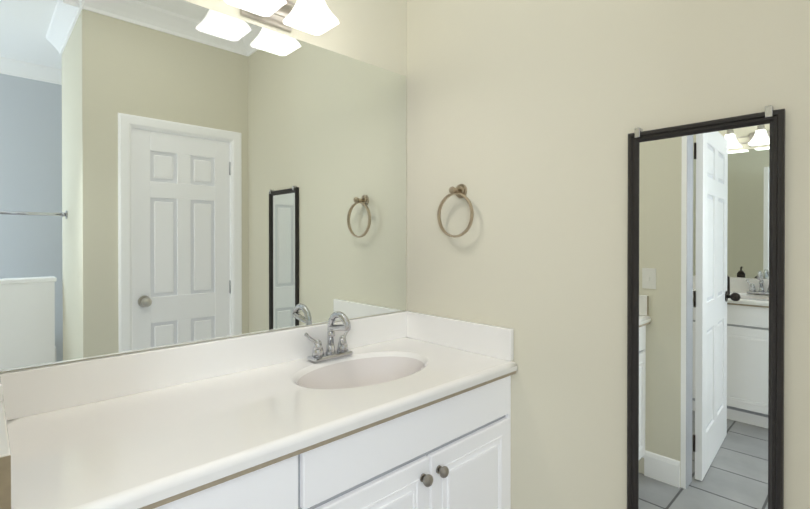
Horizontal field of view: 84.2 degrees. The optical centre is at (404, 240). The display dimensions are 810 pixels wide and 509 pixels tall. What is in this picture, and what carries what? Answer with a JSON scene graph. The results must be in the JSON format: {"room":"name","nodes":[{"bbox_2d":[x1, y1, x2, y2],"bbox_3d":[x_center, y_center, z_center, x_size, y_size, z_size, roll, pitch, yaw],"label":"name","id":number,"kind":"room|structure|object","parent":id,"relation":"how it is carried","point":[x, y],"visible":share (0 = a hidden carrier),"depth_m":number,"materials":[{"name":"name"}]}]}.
{"room":"bathroom","nodes":[
{"label":"bathroom","id":0,"kind":"room"},
{"bbox_2d":[0,0,406,372],"bbox_3d":[-1.162,-0.029,0.964,3.329,2.740,0.100,0,0,-43],"label":"wall","id":1,"kind":"structure","parent":0,"point":[373,32],"depth_m":1.83,"materials":[{"name":"beige paint"}]},
{"bbox_2d":[0,375,15,508],"bbox_3d":[-0.782,0.375,0.860,0.021,0.114,0.536,0,0,-43],"label":"backsplash","id":2,"kind":"structure","parent":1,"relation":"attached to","point":[7,452],"depth_m":0.71,"materials":[{"name":"white stone"}]},
{"bbox_2d":[0,0,405,371],"bbox_3d":[-0.491,-0.207,1.524,1.359,1.037,0.006,0,0,-43],"label":"vanity mirror","id":3,"kind":"object","parent":1,"relation":"attached to","point":[175,172],"visible":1,"depth_m":1.35,"materials":[{"name":"clear glass"}]},
{"bbox_2d":[0,311,407,418],"bbox_3d":[-0.482,0.372,1.524,1.368,0.114,0.019,0,0,-43],"label":"backsplash","id":4,"kind":"structure","parent":1,"relation":"attached to","point":[32,391],"depth_m":1.30,"materials":[{"name":"white stone"}]},
{"bbox_2d":[224,0,339,34],"bbox_3d":[-0.407,-0.804,1.464,0.382,0.138,0.205,0,0,-43],"label":"sconce","id":5,"kind":"object","parent":1,"relation":"attached to","point":[315,17],"visible":1,"depth_m":1.52,"materials":[{"name":"white glass"}]},
{"bbox_2d":[407,0,809,508],"bbox_3d":[1.211,-0.029,0.804,0.100,2.740,3.394,0,0,-43],"label":"wall","id":6,"kind":"structure","parent":0,"point":[525,118],"depth_m":1.45,"materials":[{"name":"beige paint"}]},
{"bbox_2d":[437,184,473,237],"bbox_3d":[0.198,-0.118,1.751,0.069,0.214,0.177,0,0,-43],"label":"towel ring","id":7,"kind":"object","parent":6,"relation":"attached to","point":[459,191],"visible":1,"depth_m":1.75,"materials":[{"name":"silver metal"}]},
{"bbox_2d":[408,311,513,358],"bbox_3d":[0.197,0.370,1.786,0.021,0.114,0.536,0,0,-43],"label":"backsplash","id":8,"kind":"structure","parent":6,"relation":"attached to","point":[485,339],"depth_m":1.74,"materials":[{"name":"white stone"}]},
{"bbox_2d":[627,105,784,508],"bbox_3d":[0.770,0.320,1.180,0.026,1.281,0.349,0,0,-43],"label":"mirror","id":9,"kind":"object","parent":6,"relation":"attached to","point":[705,307],"visible":0.98,"depth_m":1.17,"materials":[{"name":"grey"}]},
{"bbox_3d":[0.004,1.377,-0.261,3.329,0.060,3.494,0,0,-43],"label":"floor","id":10,"kind":"structure","parent":0,"visible":0},
{"bbox_2d":[112,367,516,508],"bbox_3d":[-0.289,0.899,1.322,1.368,0.879,0.582,0,0,-43],"label":"bathroom vanity","id":11,"kind":"object","parent":10,"relation":"on","point":[404,410],"depth_m":1.21,"materials":[{"name":"white wood"}]},
{"bbox_2d":[8,335,516,508],"bbox_3d":[-0.294,0.445,1.325,1.368,0.032,0.568,0,0,-43],"label":"countertop","id":12,"kind":"structure","parent":11,"relation":"on","point":[105,453],"depth_m":1.06,"materials":[{"name":"white stone"}]},
{"bbox_2d":[304,311,355,362],"bbox_3d":[-0.243,0.339,1.599,0.190,0.175,0.138,0,0,-43],"label":"faucet","id":13,"kind":"object","parent":12,"relation":"on","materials":[{"name":"silver metal"}]},
{"bbox_2d":[300,351,423,390],"bbox_3d":[-0.135,0.508,1.510,0.479,0.128,0.311,0,0,-43],"label":"sink","id":14,"kind":"object","parent":12,"relation":"in","point":[339,375],"depth_m":1.66,"materials":[{"name":"white ceramic"}]},
{"bbox_3d":[-0.783,-0.028,0.755,0.115,2.740,0.725,0,0,-43],"label":"wall","id":15,"kind":"structure","parent":0,"visible":0},
{"bbox_2d":[0,384,2,400],"bbox_3d":[-0.600,0.224,0.657,0.014,0.116,0.072,0,0,-43],"label":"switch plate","id":16,"kind":"object","parent":15,"relation":"attached to","point":[1,395],"visible":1,"depth_m":0.66,"materials":[{"name":"white plastic"}]}
]}

